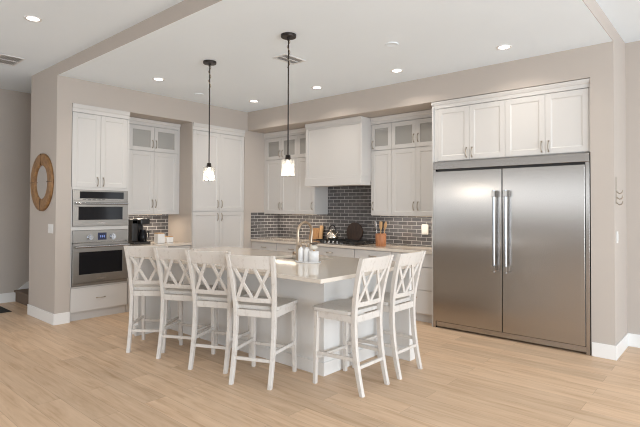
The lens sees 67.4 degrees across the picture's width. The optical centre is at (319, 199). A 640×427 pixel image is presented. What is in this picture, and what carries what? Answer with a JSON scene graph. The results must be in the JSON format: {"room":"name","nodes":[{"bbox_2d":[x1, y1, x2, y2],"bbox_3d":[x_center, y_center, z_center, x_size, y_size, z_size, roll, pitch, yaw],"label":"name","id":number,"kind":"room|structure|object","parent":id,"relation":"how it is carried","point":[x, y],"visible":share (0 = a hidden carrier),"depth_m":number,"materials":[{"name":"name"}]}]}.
{"room":"kitchen","nodes":[
{"label":"kitchen","id":0,"kind":"room"},
{"bbox_2d":[0,89,30,293],"bbox_3d":[-5.517,-0.089,5.614,1.263,3.219,12.700,-1,-1,41],"label":"wall","id":1,"kind":"structure","parent":0,"point":[15,106],"depth_m":7.34,"materials":[{"name":"beige paint"}]},
{"bbox_2d":[0,281,28,302],"bbox_3d":[-6.412,0.432,5.324,0.014,2.160,10.700,-1,-1,41],"label":"baseboard","id":2,"kind":"structure","parent":1,"relation":"attached to","point":[4,297],"depth_m":7.27,"materials":[{"name":"white paint"}]},
{"bbox_2d":[28,63,276,313],"bbox_3d":[-2.053,-0.039,7.937,0.897,3.219,4.643,-1,-1,41],"label":"wall","id":3,"kind":"structure","parent":0,"point":[53,95],"depth_m":6.34,"materials":[{"name":"beige paint"}]},
{"bbox_2d":[30,153,53,210],"bbox_3d":[-3.584,-0.226,6.171,0.744,0.744,0.035,-1,-1,41],"label":"wall mirror","id":4,"kind":"object","parent":3,"relation":"attached to","point":[42,175],"visible":1,"depth_m":6.15,"materials":[{"name":"brown wood"}]},
{"bbox_2d":[36,165,46,198],"bbox_3d":[-3.576,-0.225,6.181,0.436,0.436,0.009,-1,-1,41],"label":"mirror glass","id":5,"kind":"object","parent":4,"relation":"attached to","point":[41,170],"depth_m":6.19,"materials":[{"name":"white"}]},
{"bbox_2d":[27,304,69,324],"bbox_3d":[-3.528,1.469,6.220,0.911,0.137,0.189,-1,-1,41],"label":"baseboard","id":6,"kind":"structure","parent":3,"relation":"attached to","point":[60,318],"depth_m":5.98,"materials":[{"name":"white paint"}]},
{"bbox_2d":[48,224,52,232],"bbox_3d":[-3.359,0.359,5.980,0.160,0.115,0.010,-1,-1,41],"label":"light switch","id":7,"kind":"object","parent":3,"relation":"attached to","point":[50,226],"visible":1,"depth_m":5.97,"materials":[{"name":"white plastic"}]},
{"bbox_2d":[57,0,221,74],"bbox_3d":[-1.197,-1.634,4.140,5.413,0.146,0.004,-1,-1,41],"label":"ceiling beam","id":8,"kind":"structure","parent":3,"relation":"attached to","point":[185,8],"depth_m":4.63,"materials":[{"name":"beige paint"}]},
{"bbox_2d":[128,214,167,240],"bbox_3d":[-2.791,0.432,7.403,0.008,0.435,0.995,-1,-1,41],"label":"backsplash","id":9,"kind":"structure","parent":3,"relation":"attached to","point":[158,223],"depth_m":7.59,"materials":[{"name":"tile"}]},
{"bbox_2d":[128,117,180,214],"bbox_3d":[-2.654,-0.485,7.294,0.355,1.417,1.000,-1,-1,41],"label":"upper cabinet","id":10,"kind":"object","parent":3,"relation":"attached to","point":[154,146],"visible":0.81,"depth_m":7.28,"materials":[{"name":"paint"}]},
{"bbox_2d":[251,212,277,238],"bbox_3d":[-0.975,0.449,8.478,0.008,0.450,0.639,-1,-1,41],"label":"backsplash","id":11,"kind":"structure","parent":3,"relation":"attached to","point":[263,225],"depth_m":8.45,"materials":[{"name":"tile"}]},
{"bbox_2d":[0,301,639,426],"bbox_3d":[-1.171,1.525,1.786,12.900,0.100,12.900,-1,-1,41],"label":"floor","id":12,"kind":"structure","parent":0,"point":[78,373],"depth_m":3.91,"materials":[{"name":"brown wood"}]},
{"bbox_2d":[0,306,11,312],"bbox_3d":[-4.691,1.536,6.680,0.760,0.008,0.480,-1,-1,41],"label":"door mat","id":13,"kind":"object","parent":12,"relation":"on","point":[2,310],"visible":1,"depth_m":6.64,"materials":[{"name":"black fabric"}]},
{"bbox_2d":[14,288,28,305],"bbox_3d":[-3.433,0.764,7.875,1.106,1.602,2.450,-1,-1,41],"label":"staircase","id":14,"kind":"structure","parent":12,"relation":"on","point":[22,295],"depth_m":7.14,"materials":[{"name":"wood"}]},
{"bbox_2d":[70,103,129,320],"bbox_3d":[-3.112,0.167,6.514,0.688,2.753,0.752,-1,-1,41],"label":"tall cabinet","id":15,"kind":"object","parent":12,"relation":"on","point":[100,136],"visible":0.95,"depth_m":6.29,"materials":[{"name":"paint"}]},
{"bbox_2d":[72,189,127,226],"bbox_3d":[-3.040,0.110,6.452,0.568,0.466,0.722,-1,-1,41],"label":"microwave","id":16,"kind":"object","parent":15,"relation":"in","point":[89,207],"visible":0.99,"depth_m":6.28,"materials":[{"name":"silver metal"}]},
{"bbox_2d":[71,229,129,286],"bbox_3d":[-3.065,0.751,6.461,0.668,0.705,0.722,-1,-1,41],"label":"wall oven","id":17,"kind":"object","parent":15,"relation":"in","point":[98,256],"visible":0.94,"depth_m":6.25,"materials":[{"name":"silver metal"}]},
{"bbox_2d":[124,246,182,352],"bbox_3d":[-1.731,0.994,5.018,0.457,1.062,0.544,0,-1,1],"label":"counter stool","id":18,"kind":"object","parent":12,"relation":"on","point":[143,288],"visible":0.66,"depth_m":4.84,"materials":[{"name":"white paint"}]},
{"bbox_2d":[125,245,190,311],"bbox_3d":[-2.532,1.121,7.155,0.673,0.872,0.996,-1,-1,41],"label":"base cabinet","id":19,"kind":"object","parent":12,"relation":"on","point":[182,246],"visible":0.07,"depth_m":6.63,"materials":[{"name":"paint"}]},
{"bbox_2d":[128,241,191,245],"bbox_3d":[-2.538,0.666,7.171,0.671,0.035,0.998,-1,-1,41],"label":"countertop","id":20,"kind":"structure","parent":19,"relation":"on","point":[175,243],"depth_m":7.12,"materials":[{"name":"stone"}]},
{"bbox_2d":[128,218,150,244],"bbox_3d":[-2.658,0.461,7.074,0.240,0.370,0.295,-1,-1,41],"label":"coffee maker","id":21,"kind":"object","parent":20,"relation":"on","point":[136,234],"visible":0.93,"depth_m":6.99,"materials":[{"name":"black plastic"}]},
{"bbox_2d":[154,233,164,242],"bbox_3d":[-2.411,0.572,7.204,0.115,0.154,0.115,-1,-1,41],"label":"canister","id":22,"kind":"object","parent":20,"relation":"on","point":[158,237],"visible":0.98,"depth_m":7.17,"materials":[{"name":"white ceramic"}]},
{"bbox_2d":[165,236,172,242],"bbox_3d":[-2.309,0.602,7.320,0.105,0.099,0.105,-1,-1,41],"label":"canister","id":23,"kind":"object","parent":20,"relation":"on","point":[168,239],"visible":0.77,"depth_m":7.28,"materials":[{"name":"white ceramic"}]},
{"bbox_2d":[153,247,218,358],"bbox_3d":[-1.322,0.992,4.782,0.457,1.062,0.544,0,-1,14],"label":"counter stool","id":24,"kind":"object","parent":12,"relation":"on","point":[184,291],"visible":0.64,"depth_m":4.63,"materials":[{"name":"white paint"}]},
{"bbox_2d":[192,122,244,248],"bbox_3d":[-1.857,0.196,7.950,0.688,2.752,1.022,-1,-1,41],"label":"pantry cabinet","id":25,"kind":"object","parent":12,"relation":"on","point":[217,205],"visible":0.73,"depth_m":7.73,"materials":[{"name":"paint"}]},
{"bbox_2d":[185,250,252,373],"bbox_3d":[-0.926,0.988,4.471,0.457,1.062,0.544,0,-1,17],"label":"counter stool","id":26,"kind":"object","parent":12,"relation":"on","point":[203,299],"visible":0.88,"depth_m":4.30,"materials":[{"name":"white paint"}]},
{"bbox_2d":[225,254,296,389],"bbox_3d":[-0.489,0.984,4.106,0.457,1.062,0.544,0,-1,19],"label":"counter stool","id":27,"kind":"object","parent":12,"relation":"on","point":[278,306],"visible":1,"depth_m":3.95,"materials":[{"name":"white paint"}]},
{"bbox_2d":[252,241,276,250],"bbox_3d":[-0.755,1.147,8.257,0.618,0.868,0.648,-1,-1,41],"label":"base cabinet","id":28,"kind":"object","parent":12,"relation":"on","point":[255,245],"visible":0.21,"depth_m":8.03,"materials":[{"name":"paint"}]},
{"bbox_2d":[132,257,414,375],"bbox_3d":[-0.624,1.089,5.040,2.874,0.880,1.387,-1,-1,41],"label":"kitchen island","id":29,"kind":"object","parent":12,"relation":"on","point":[307,294],"visible":0.47,"depth_m":4.59,"materials":[{"name":"paint"}]},
{"bbox_2d":[136,246,415,283],"bbox_3d":[-0.636,0.632,5.081,2.945,0.033,1.420,-1,-1,41],"label":"island countertop","id":30,"kind":"structure","parent":29,"relation":"on","point":[330,268],"depth_m":4.38,"materials":[{"name":"stone"}]},
{"bbox_2d":[292,221,312,260],"bbox_3d":[-0.169,0.415,4.894,0.088,0.398,0.251,-1,-1,41],"label":"faucet","id":31,"kind":"object","parent":30,"relation":"on","point":[303,222],"visible":0.85,"depth_m":4.83,"materials":[{"name":"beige metal"}]},
{"bbox_2d":[295,260,320,262],"bbox_3d":[-0.120,0.605,4.711,0.280,0.012,0.174,0,-1,31],"label":"tray","id":32,"kind":"object","parent":30,"relation":"on","point":[295,260],"visible":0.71,"depth_m":4.64,"materials":[{"name":"white ceramic"}]},
{"bbox_2d":[298,242,304,260],"bbox_3d":[-0.185,0.511,4.751,0.061,0.190,0.061,1,-1,-33],"label":"soap bottle","id":33,"kind":"object","parent":32,"relation":"on","point":[300,250],"visible":0.98,"depth_m":4.73,"materials":[{"name":"white ceramic"}]},
{"bbox_2d":[304,242,309,261],"bbox_3d":[-0.127,0.510,4.717,0.061,0.190,0.061,-1,-1,40],"label":"soap bottle","id":34,"kind":"object","parent":32,"relation":"on","point":[306,250],"visible":0.94,"depth_m":4.69,"materials":[{"name":"white ceramic"}]},
{"bbox_2d":[309,250,318,261],"bbox_3d":[-0.058,0.550,4.668,0.094,0.108,0.094,-1,-1,41],"label":"crock","id":35,"kind":"object","parent":32,"relation":"on","point":[313,255],"visible":0.99,"depth_m":4.63,"materials":[{"name":"white ceramic"}]},
{"bbox_2d":[310,242,317,250],"bbox_3d":[-0.058,0.480,4.669,0.076,0.128,0.075,-1,-1,41],"label":"dish brush","id":36,"kind":"object","parent":35,"relation":"in","point":[313,247],"visible":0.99,"depth_m":4.64,"materials":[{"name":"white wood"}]},
{"bbox_2d":[277,243,305,251],"bbox_3d":[-0.269,1.142,7.833,0.668,0.868,0.648,-1,-1,41],"label":"base cabinet","id":37,"kind":"object","parent":12,"relation":"on","point":[280,247],"visible":0.09,"depth_m":7.67,"materials":[{"name":"paint"}]},
{"bbox_2d":[308,245,354,257],"bbox_3d":[0.330,1.136,7.310,0.918,0.868,0.648,-1,-1,41],"label":"base cabinet","id":38,"kind":"object","parent":12,"relation":"on","point":[332,251],"visible":0.16,"depth_m":7.02,"materials":[{"name":"paint"}]},
{"bbox_2d":[251,237,431,254],"bbox_3d":[0.328,0.682,7.330,3.459,0.035,0.646,-1,-1,41],"label":"countertop","id":39,"kind":"structure","parent":38,"relation":"on","point":[392,248],"depth_m":6.80,"materials":[{"name":"stone"}]},
{"bbox_2d":[309,228,319,239],"bbox_3d":[-0.091,0.573,8.058,0.200,0.201,0.048,-1,-1,41],"label":"cutting board","id":40,"kind":"object","parent":39,"relation":"on","point":[315,230],"visible":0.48,"depth_m":8.03,"materials":[{"name":"brown wood"}]},
{"bbox_2d":[319,225,323,238],"bbox_3d":[0.020,0.550,7.965,0.070,0.245,0.054,-1,-1,41],"label":"cutting board","id":41,"kind":"object","parent":39,"relation":"on","point":[321,227],"visible":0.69,"depth_m":7.96,"materials":[{"name":"brown wood"}]},
{"bbox_2d":[312,239,375,245],"bbox_3d":[0.331,0.639,7.317,0.900,0.050,0.520,-1,-1,41],"label":"cooktop","id":42,"kind":"object","parent":39,"relation":"in","point":[349,242],"visible":0.96,"depth_m":7.16,"materials":[{"name":"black metal"}]},
{"bbox_2d":[326,225,338,238],"bbox_3d":[0.197,0.505,7.583,0.193,0.226,0.193,0,-1,-4],"label":"kettle","id":43,"kind":"object","parent":42,"relation":"on","point":[332,234],"visible":1,"depth_m":7.52,"materials":[{"name":"silver metal"}]},
{"bbox_2d":[346,222,362,239],"bbox_3d":[0.544,0.510,7.540,0.310,0.310,0.052,-1,-1,41],"label":"serving board","id":44,"kind":"object","parent":39,"relation":"on","point":[354,230],"visible":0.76,"depth_m":7.53,"materials":[{"name":"brown wood"}]},
{"bbox_2d":[375,233,385,246],"bbox_3d":[0.864,0.568,6.813,0.154,0.180,0.154,-1,-1,41],"label":"utensil crock","id":45,"kind":"object","parent":39,"relation":"on","point":[380,238],"visible":0.94,"depth_m":6.75,"materials":[{"name":"orange metal"}]},
{"bbox_2d":[312,254,393,397],"bbox_3d":[0.269,0.985,3.976,0.544,1.062,0.457,-1,-1,41],"label":"counter stool","id":46,"kind":"object","parent":12,"relation":"on","point":[347,311],"visible":1,"depth_m":3.89,"materials":[{"name":"white paint"}]},
{"bbox_2d":[355,249,391,257],"bbox_3d":[0.910,1.130,6.803,0.618,0.868,0.648,-1,-1,41],"label":"base cabinet","id":47,"kind":"object","parent":12,"relation":"on","point":[359,253],"visible":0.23,"depth_m":6.62,"materials":[{"name":"paint"}]},
{"bbox_2d":[352,250,425,379],"bbox_3d":[0.621,0.992,4.361,0.544,1.062,0.457,-1,-1,41],"label":"counter stool","id":48,"kind":"object","parent":12,"relation":"on","point":[403,300],"visible":0.7,"depth_m":4.23,"materials":[{"name":"white paint"}]},
{"bbox_2d":[392,252,431,322],"bbox_3d":[1.384,1.125,6.389,0.638,0.868,0.648,-1,-1,41],"label":"base cabinet","id":49,"kind":"object","parent":12,"relation":"on","point":[423,307],"visible":0.06,"depth_m":6.06,"materials":[{"name":"paint"}]},
{"bbox_2d":[431,78,589,326],"bbox_3d":[2.261,0.174,5.602,1.745,2.750,0.733,-1,-1,41],"label":"tall cabinet","id":50,"kind":"object","parent":12,"relation":"on","point":[551,119],"visible":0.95,"depth_m":5.28,"materials":[{"name":"paint"}]},
{"bbox_2d":[433,153,591,355],"bbox_3d":[2.229,0.545,5.539,1.704,2.006,0.803,-1,-1,41],"label":"refrigerator","id":51,"kind":"object","parent":12,"relation":"on","point":[512,236],"visible":0.99,"depth_m":5.20,"materials":[{"name":"silver metal"}]},
{"bbox_2d":[0,0,639,92],"bbox_3d":[-1.159,-1.794,1.840,12.900,0.100,12.900,-1,-1,41],"label":"ceiling","id":52,"kind":"structure","parent":0,"point":[67,28],"depth_m":4.66,"materials":[{"name":"paint"}]},
{"bbox_2d":[0,54,24,65],"bbox_3d":[-3.772,-1.685,5.794,0.420,0.008,0.250,-1,-1,41],"label":"ceiling vent","id":53,"kind":"object","parent":52,"relation":"in","point":[4,59],"visible":1,"depth_m":5.79,"materials":[{"name":"white metal"}]},
{"bbox_2d":[24,15,41,21],"bbox_3d":[-2.700,-1.702,4.517,0.150,0.008,0.150,-1,-1,41],"label":"recessed light","id":54,"kind":"object","parent":52,"relation":"in","point":[27,17],"visible":1,"depth_m":4.51,"materials":[{"name":"white paint"}]},
{"bbox_2d":[59,0,611,111],"bbox_3d":[0.013,-1.606,5.528,5.409,0.144,3.679,-1,-1,41],"label":"ceiling","id":55,"kind":"structure","parent":0,"point":[342,43],"depth_m":4.78,"materials":[{"name":"paint"}]},
{"bbox_2d":[152,77,164,80],"bbox_3d":[-2.048,-1.528,6.089,0.150,0.008,0.150,-1,-1,41],"label":"recessed light","id":56,"kind":"object","parent":55,"relation":"in","point":[155,78],"visible":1,"depth_m":6.10,"materials":[{"name":"white paint"}]},
{"bbox_2d":[203,60,215,180],"bbox_3d":[-1.231,-0.875,5.341,0.144,1.330,0.144,-1,-1,41],"label":"pendant light","id":57,"kind":"object","parent":55,"relation":"hanging from","point":[207,176],"visible":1,"depth_m":5.32,"materials":[{"name":"black metal"}]},
{"bbox_2d":[281,32,295,175],"bbox_3d":[-0.298,-0.887,4.502,0.144,1.328,0.144,-1,-1,41],"label":"pendant light","id":58,"kind":"object","parent":55,"relation":"hanging from","point":[287,169],"visible":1,"depth_m":4.48,"materials":[{"name":"white glass"}]},
{"bbox_2d":[285,155,290,160],"bbox_3d":[-0.300,-0.394,4.494,0.062,0.057,0.062,-1,-1,41],"label":"socket","id":59,"kind":"object","parent":58,"relation":"attached to","point":[287,157],"depth_m":4.47,"materials":[{"name":"metal"}]},
{"bbox_2d":[272,53,305,64],"bbox_3d":[-0.334,-1.535,5.244,0.200,0.008,0.320,-1,-1,41],"label":"ceiling vent","id":60,"kind":"object","parent":55,"relation":"in","point":[293,60],"visible":0.91,"depth_m":5.24,"materials":[{"name":"white metal"}]},
{"bbox_2d":[385,42,398,46],"bbox_3d":[0.713,-1.538,4.755,0.130,0.010,0.130,-1,-1,41],"label":"smoke detector","id":61,"kind":"object","parent":55,"relation":"attached to","point":[389,44],"visible":1,"depth_m":4.75,"materials":[{"name":"paint"}]},
{"bbox_2d":[391,69,402,72],"bbox_3d":[0.910,-1.523,5.672,0.150,0.008,0.150,-1,-1,41],"label":"recessed light","id":62,"kind":"object","parent":55,"relation":"in","point":[392,70],"visible":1,"depth_m":5.66,"materials":[{"name":"white paint"}]},
{"bbox_2d":[496,45,511,49],"bbox_3d":[1.852,-1.533,4.831,0.150,0.008,0.150,-1,-1,41],"label":"recessed light","id":63,"kind":"object","parent":55,"relation":"in","point":[501,47],"visible":1,"depth_m":4.83,"materials":[{"name":"white paint"}]},
{"bbox_2d":[248,41,626,349],"bbox_3d":[1.077,0.026,6.724,5.413,3.073,0.850,-1,-1,41],"label":"wall","id":64,"kind":"structure","parent":0,"point":[603,63],"depth_m":4.92,"materials":[{"name":"beige paint"}]},
{"bbox_2d":[264,129,296,213],"bbox_3d":[-0.584,-0.462,8.335,0.800,1.414,0.363,-1,-1,41],"label":"upper cabinet","id":65,"kind":"object","parent":64,"relation":"attached to","point":[280,192],"visible":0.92,"depth_m":8.24,"materials":[{"name":"paint"}]},
{"bbox_2d":[296,128,327,214],"bbox_3d":[-0.135,-0.467,7.943,0.393,1.414,0.363,-1,-1,41],"label":"upper cabinet","id":66,"kind":"object","parent":64,"relation":"attached to","point":[310,200],"visible":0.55,"depth_m":7.87,"materials":[{"name":"paint"}]},
{"bbox_2d":[305,116,371,186],"bbox_3d":[0.358,-0.693,7.375,1.086,0.977,0.577,-1,-1,41],"label":"range hood","id":67,"kind":"object","parent":64,"relation":"attached to","point":[338,152],"visible":0.97,"depth_m":7.10,"materials":[{"name":"paint"}]},
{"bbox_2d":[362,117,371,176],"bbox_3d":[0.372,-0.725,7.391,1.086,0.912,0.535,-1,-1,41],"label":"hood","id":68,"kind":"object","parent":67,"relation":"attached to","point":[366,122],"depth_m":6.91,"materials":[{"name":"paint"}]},
{"bbox_2d":[278,185,431,246],"bbox_3d":[0.544,0.220,7.586,3.462,0.890,0.008,-1,-1,41],"label":"backsplash","id":69,"kind":"structure","parent":64,"relation":"attached to","point":[347,205],"depth_m":7.58,"materials":[{"name":"tile"}]},
{"bbox_2d":[370,115,391,215],"bbox_3d":[0.971,-0.478,6.977,0.348,1.414,0.363,-1,-1,41],"label":"upper cabinet","id":70,"kind":"object","parent":64,"relation":"attached to","point":[381,128],"visible":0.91,"depth_m":6.88,"materials":[{"name":"paint"}]},
{"bbox_2d":[391,109,431,215],"bbox_3d":[1.414,-0.483,6.590,0.828,1.414,0.363,-1,-1,41],"label":"upper cabinet","id":71,"kind":"object","parent":64,"relation":"attached to","point":[411,131],"visible":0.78,"depth_m":6.56,"materials":[{"name":"paint"}]},
{"bbox_2d":[422,224,428,234],"bbox_3d":[1.475,0.416,6.736,0.104,0.147,0.040,-1,-1,41],"label":"wall outlet","id":72,"kind":"object","parent":64,"relation":"attached to","point":[425,227],"visible":1,"depth_m":6.71,"materials":[{"name":"white plastic"}]},
{"bbox_2d":[582,0,624,55],"bbox_3d":[2.052,-1.628,3.749,0.004,0.146,3.681,-1,-1,41],"label":"trim","id":73,"kind":"structure","parent":64,"relation":"attached to","point":[592,5],"depth_m":4.38,"materials":[{"name":"beige paint"}]},
{"bbox_2d":[592,333,627,360],"bbox_3d":[2.962,1.472,4.892,0.213,0.137,0.642,-1,-1,41],"label":"baseboard","id":74,"kind":"structure","parent":64,"relation":"attached to","point":[606,351],"depth_m":4.67,"materials":[{"name":"white paint"}]},
{"bbox_2d":[616,231,618,242],"bbox_3d":[2.917,0.367,4.704,0.010,0.115,0.075,-1,-1,41],"label":"light switch","id":75,"kind":"object","parent":64,"relation":"attached to","point":[617,234],"visible":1,"depth_m":4.69,"materials":[{"name":"white plastic"}]},
{"bbox_2d":[616,177,622,204],"bbox_3d":[2.909,-0.085,4.661,0.062,0.277,0.016,-1,-1,41],"label":"coat hooks","id":76,"kind":"object","parent":64,"relation":"attached to","point":[616,177],"visible":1,"depth_m":4.67,"materials":[{"name":"silver metal"}]},
{"bbox_2d":[625,41,639,334],"bbox_3d":[5.280,-0.083,3.481,5.187,3.219,0.208,-1,-1,41],"label":"wall","id":77,"kind":"structure","parent":0,"point":[632,49],"depth_m":5.07,"materials":[{"name":"beige paint"}]},
{"bbox_2d":[628,333,639,347],"bbox_3d":[5.145,1.456,3.421,5.037,0.137,0.014,-1,-1,41],"label":"baseboard","id":78,"kind":"structure","parent":77,"relation":"attached to","point":[633,339],"depth_m":5.03,"materials":[{"name":"white paint"}]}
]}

